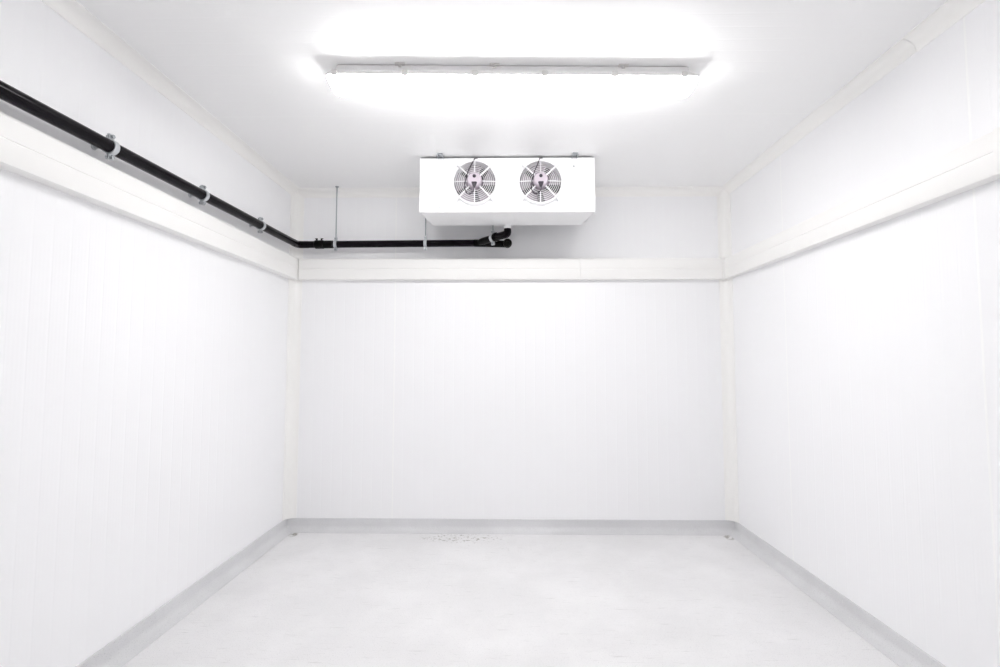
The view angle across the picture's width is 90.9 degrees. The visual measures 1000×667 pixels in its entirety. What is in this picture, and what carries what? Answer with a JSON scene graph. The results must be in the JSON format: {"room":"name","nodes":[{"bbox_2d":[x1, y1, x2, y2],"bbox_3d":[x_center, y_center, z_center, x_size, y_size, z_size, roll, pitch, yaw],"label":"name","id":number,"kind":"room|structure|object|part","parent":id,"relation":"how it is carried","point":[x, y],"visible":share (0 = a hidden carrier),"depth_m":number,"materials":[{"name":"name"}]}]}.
{"room":"walk-in cold room","nodes":[
{"label":"walk-in cold room","id":0,"kind":"room"},
{"bbox_2d":[0,0,290,666],"bbox_3d":[-1.522,0.006,0.752,0.100,2.324,5.260,0,-3,1],"label":"wall","id":1,"kind":"structure","parent":0,"point":[143,366],"depth_m":1.86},
{"bbox_2d":[91,133,119,160],"bbox_3d":[-1.413,-0.668,1.762,0.090,0.092,0.023,0,-3,1],"label":"clamp","id":2,"kind":"object","parent":1,"relation":"attached to","point":[109,155],"visible":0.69,"depth_m":1.76,"materials":[{"name":"silver metal"}]},
{"bbox_2d":[0,111,298,280],"bbox_3d":[-1.446,-0.595,0.786,0.052,0.154,5.259,0,-3,1],"label":"rail","id":3,"kind":"object","parent":1,"relation":"attached to","point":[26,151],"visible":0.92,"depth_m":1.82,"materials":[{"name":"white plastic"}]},
{"bbox_2d":[41,0,298,194],"bbox_3d":[-1.445,-1.129,0.818,0.051,0.051,5.260,0,-3,1],"label":"trim","id":4,"kind":"structure","parent":1,"relation":"attached to","point":[72,11],"depth_m":2.05,"materials":[{"name":"white plastic"}]},
{"bbox_2d":[76,519,290,666],"bbox_3d":[-1.444,1.126,0.685,0.059,0.080,5.260,0,-3,1],"label":"baseboard","id":5,"kind":"structure","parent":1,"relation":"attached to","point":[129,644],"depth_m":2.20,"materials":[{"name":"smooth grey concrete"}]},
{"bbox_2d":[188,185,209,204],"bbox_3d":[-1.405,-0.646,2.297,0.090,0.092,0.023,0,-3,1],"label":"clamp","id":6,"kind":"object","parent":1,"relation":"attached to","point":[202,201],"visible":0.73,"depth_m":2.29,"materials":[{"name":"silver metal"}]},
{"bbox_2d":[249,217,265,233],"bbox_3d":[-1.397,-0.624,2.837,0.090,0.092,0.023,0,-3,1],"label":"clamp","id":7,"kind":"object","parent":1,"relation":"attached to","point":[260,231],"visible":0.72,"depth_m":2.83,"materials":[{"name":"silver metal"}]},
{"bbox_2d":[296,196,724,519],"bbox_3d":[0.064,0.163,3.406,3.197,2.324,0.100,0,-3,1],"label":"wall","id":8,"kind":"structure","parent":0,"point":[435,399],"depth_m":3.35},
{"bbox_2d":[282,192,303,520],"bbox_3d":[-1.403,0.120,3.346,0.066,2.240,0.066,0,-3,1],"label":"trim","id":9,"kind":"structure","parent":8,"relation":"attached to","point":[297,200],"depth_m":3.35,"materials":[{"name":"white plastic"}]},
{"bbox_2d":[298,258,722,279],"bbox_3d":[0.063,-0.440,3.368,2.882,0.146,0.046,0,-3,1],"label":"rail","id":10,"kind":"object","parent":8,"relation":"attached to","point":[440,268],"visible":1,"depth_m":3.35,"materials":[{"name":"white plastic"}]},
{"bbox_3d":[-0.417,-0.440,3.375,1.921,0.146,0.046,0,-3,1],"label":"rail","id":11,"kind":"part","parent":10,"relation":"part of","materials":[{"name":"white plastic"}]},
{"bbox_3d":[1.025,-0.440,3.355,0.958,0.146,0.044,0,-3,1],"label":"rail","id":12,"kind":"part","parent":10,"relation":"part of","materials":[{"name":"white plastic"}]},
{"bbox_2d":[287,518,733,534],"bbox_3d":[0.062,1.279,3.260,2.997,0.080,0.059,0,-3,1],"label":"baseboard","id":13,"kind":"structure","parent":8,"relation":"attached to","point":[295,525],"depth_m":3.27,"materials":[{"name":"smooth grey concrete"}]},
{"bbox_2d":[297,186,723,197],"bbox_3d":[0.064,-0.975,3.397,2.997,0.051,0.051,0,-3,1],"label":"trim","id":14,"kind":"structure","parent":8,"relation":"attached to","point":[691,190],"depth_m":3.40,"materials":[{"name":"white plastic"}]},
{"bbox_2d":[717,190,738,522],"bbox_3d":[1.530,0.121,3.306,0.063,2.240,0.063,0,-3,1],"label":"trim","id":15,"kind":"structure","parent":8,"relation":"attached to","point":[723,199],"depth_m":3.31,"materials":[{"name":"white plastic"}]},
{"bbox_2d":[122,533,898,666],"bbox_3d":[0.025,1.216,0.659,3.197,0.100,5.460,0,-3,1],"label":"floor","id":16,"kind":"structure","parent":0,"point":[313,599],"depth_m":2.25,"materials":[{"name":"smooth light grey concrete"}]},
{"bbox_2d":[76,0,946,187],"bbox_3d":[0.027,-1.204,0.802,3.197,0.100,5.460,0,-3,1],"label":"ceiling","id":17,"kind":"structure","parent":0,"point":[260,68],"depth_m":2.00,"materials":[{"name":"white paint"}]},
{"bbox_2d":[333,186,338,250],"bbox_3d":[-1.113,-0.781,3.348,0.025,0.445,0.055,0,-3,1],"label":"hanger","id":18,"kind":"object","parent":17,"relation":"hanging from","point":[337,187],"visible":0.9,"depth_m":3.34,"materials":[{"name":"silver metal"}]},
{"bbox_3d":[-1.113,-0.821,3.350,0.008,0.360,0.008,0,-3,1],"label":"rod","id":19,"kind":"part","parent":18,"relation":"part of","materials":[{"name":"silver metal"}]},
{"bbox_2d":[423,218,426,249],"bbox_3d":[-0.504,-0.783,3.339,0.025,0.441,0.055,0,-3,1],"label":"hanger","id":20,"kind":"object","parent":17,"relation":"hanging from","point":[425,236],"visible":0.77,"depth_m":3.32,"materials":[{"name":"silver metal"}]},
{"bbox_2d":[489,225,494,245],"bbox_3d":[-0.046,-0.793,3.228,0.025,0.434,0.057,-3,-5,44],"label":"hanger","id":21,"kind":"object","parent":17,"relation":"hanging from","point":[492,231],"visible":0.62,"depth_m":3.21,"materials":[{"name":"silver metal"}]},
{"bbox_2d":[419,152,594,227],"bbox_3d":[0.043,-0.853,2.989,1.017,0.343,0.436,0,-3,1],"label":"cooler","id":22,"kind":"object","parent":17,"relation":"attached to","point":[506,192],"visible":1,"depth_m":2.86,"materials":[{"name":"white metal"}]},
{"bbox_3d":[-0.222,-0.888,2.894,0.092,0.107,0.032,0,-3,1],"label":"blade","id":23,"kind":"part","parent":22,"relation":"part of","materials":[{"name":"silver metal"}]},
{"bbox_3d":[-0.194,-0.796,2.880,0.100,0.101,0.024,1,-4,-17],"label":"blade","id":24,"kind":"part","parent":22,"relation":"part of","materials":[{"name":"silver metal"}]},
{"bbox_3d":[-0.158,-0.947,2.901,0.111,0.087,0.020,-1,-4,21],"label":"blade","id":25,"kind":"part","parent":22,"relation":"part of","materials":[{"name":"silver metal"}]},
{"bbox_3d":[-0.145,-0.874,2.837,0.086,0.086,0.090,0,-3,1],"label":"motor","id":26,"kind":"part","parent":22,"relation":"part of","materials":[{"name":"grey metal"}]},
{"bbox_3d":[-0.144,-0.866,2.930,0.269,0.269,0.005,0,-3,1],"label":"plate","id":27,"kind":"part","parent":22,"relation":"part of","materials":[{"name":"grey metal"}]},
{"bbox_3d":[-0.081,-0.800,2.887,0.104,0.098,0.032,0,-3,1],"label":"blade","id":28,"kind":"part","parent":22,"relation":"part of","materials":[{"name":"silver metal"}]},
{"bbox_3d":[-0.069,-0.916,2.894,0.094,0.098,0.032,0,-3,1],"label":"blade","id":29,"kind":"part","parent":22,"relation":"part of","materials":[{"name":"silver metal"}]},
{"bbox_2d":[420,212,593,225],"bbox_3d":[0.043,-0.723,3.024,1.010,0.060,0.346,0,-3,1],"label":"drip tray","id":30,"kind":"object","parent":22,"relation":"on","point":[435,218],"depth_m":3.00,"materials":[{"name":"white metal"}]},
{"bbox_3d":[0.156,-0.888,2.889,0.092,0.107,0.032,0,-3,1],"label":"blade","id":31,"kind":"part","parent":22,"relation":"part of","materials":[{"name":"silver metal"}]},
{"bbox_3d":[0.184,-0.796,2.875,0.100,0.101,0.024,1,-4,-17],"label":"blade","id":32,"kind":"part","parent":22,"relation":"part of","materials":[{"name":"silver metal"}]},
{"bbox_3d":[0.220,-0.947,2.896,0.111,0.087,0.020,-1,-4,21],"label":"blade","id":33,"kind":"part","parent":22,"relation":"part of","materials":[{"name":"silver metal"}]},
{"bbox_3d":[0.232,-0.874,2.831,0.086,0.086,0.090,0,-3,1],"label":"motor","id":34,"kind":"part","parent":22,"relation":"part of","materials":[{"name":"grey metal"}]},
{"bbox_3d":[0.234,-0.866,2.925,0.269,0.269,0.005,0,-3,1],"label":"plate","id":35,"kind":"part","parent":22,"relation":"part of","materials":[{"name":"grey metal"}]},
{"bbox_3d":[0.296,-0.800,2.882,0.104,0.098,0.032,0,-3,1],"label":"blade","id":36,"kind":"part","parent":22,"relation":"part of","materials":[{"name":"silver metal"}]},
{"bbox_3d":[0.309,-0.916,2.889,0.094,0.098,0.032,0,-3,1],"label":"blade","id":37,"kind":"part","parent":22,"relation":"part of","materials":[{"name":"silver metal"}]},
{"bbox_2d":[326,63,698,97],"bbox_3d":[0.052,-1.036,2.031,1.504,0.088,0.143,0,-3,0],"label":"ceiling lamp","id":38,"kind":"object","parent":17,"relation":"attached to","point":[399,79],"visible":1,"depth_m":1.98,"materials":[{"name":"white plastic"}]},
{"bbox_2d":[327,74,697,97],"bbox_3d":[0.052,-1.010,2.029,1.498,0.035,0.130,0,-3,0],"label":"diffuser","id":39,"kind":"object","parent":38,"relation":"attached to","point":[344,85],"depth_m":1.98,"materials":[{"name":"white plastic"}]},
{"bbox_2d":[730,0,999,666],"bbox_3d":[1.575,0.006,0.709,0.100,2.324,5.260,0,-3,1],"label":"wall","id":40,"kind":"structure","parent":0,"point":[867,361],"depth_m":1.96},
{"bbox_2d":[722,39,915,192],"bbox_3d":[1.526,-1.020,2.612,0.051,0.051,1.584,0,-3,1],"label":"trim","id":41,"kind":"structure","parent":40,"relation":"attached to","point":[903,49],"depth_m":2.26,"materials":[{"name":"white plastic"}]},
{"bbox_2d":[730,521,945,666],"bbox_3d":[1.494,1.126,0.644,0.059,0.080,5.260,0,-3,1],"label":"baseboard","id":42,"kind":"structure","parent":40,"relation":"attached to","point":[890,643],"depth_m":2.20,"materials":[{"name":"plastic"}]},
{"bbox_2d":[721,126,999,279],"bbox_3d":[1.497,-0.593,0.745,0.057,0.156,5.259,0,-3,1],"label":"rail","id":43,"kind":"object","parent":40,"relation":"attached to","point":[976,163],"visible":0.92,"depth_m":1.90,"materials":[{"name":"white plastic"}]},
{"bbox_2d":[902,0,985,51],"bbox_3d":[1.487,-1.173,-0.015,0.054,0.054,3.674,0,-3,1],"label":"trim","id":44,"kind":"structure","parent":40,"relation":"attached to","point":[950,12],"depth_m":1.70,"materials":[{"name":"white plastic"}]},
{"bbox_3d":[-0.011,-0.152,-1.944,3.197,2.324,0.100,0,-3,1],"label":"wall","id":45,"kind":"structure","parent":0,"visible":0},
{"bbox_2d":[0,80,511,248],"bbox_3d":[-0.695,-0.726,0.759,1.478,0.174,5.207,0,-3,1],"label":"drain pipe","id":46,"kind":"object","parent":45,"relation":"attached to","point":[9,94],"visible":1,"depth_m":2.17,"materials":[{"name":"black plastic"}]}
]}

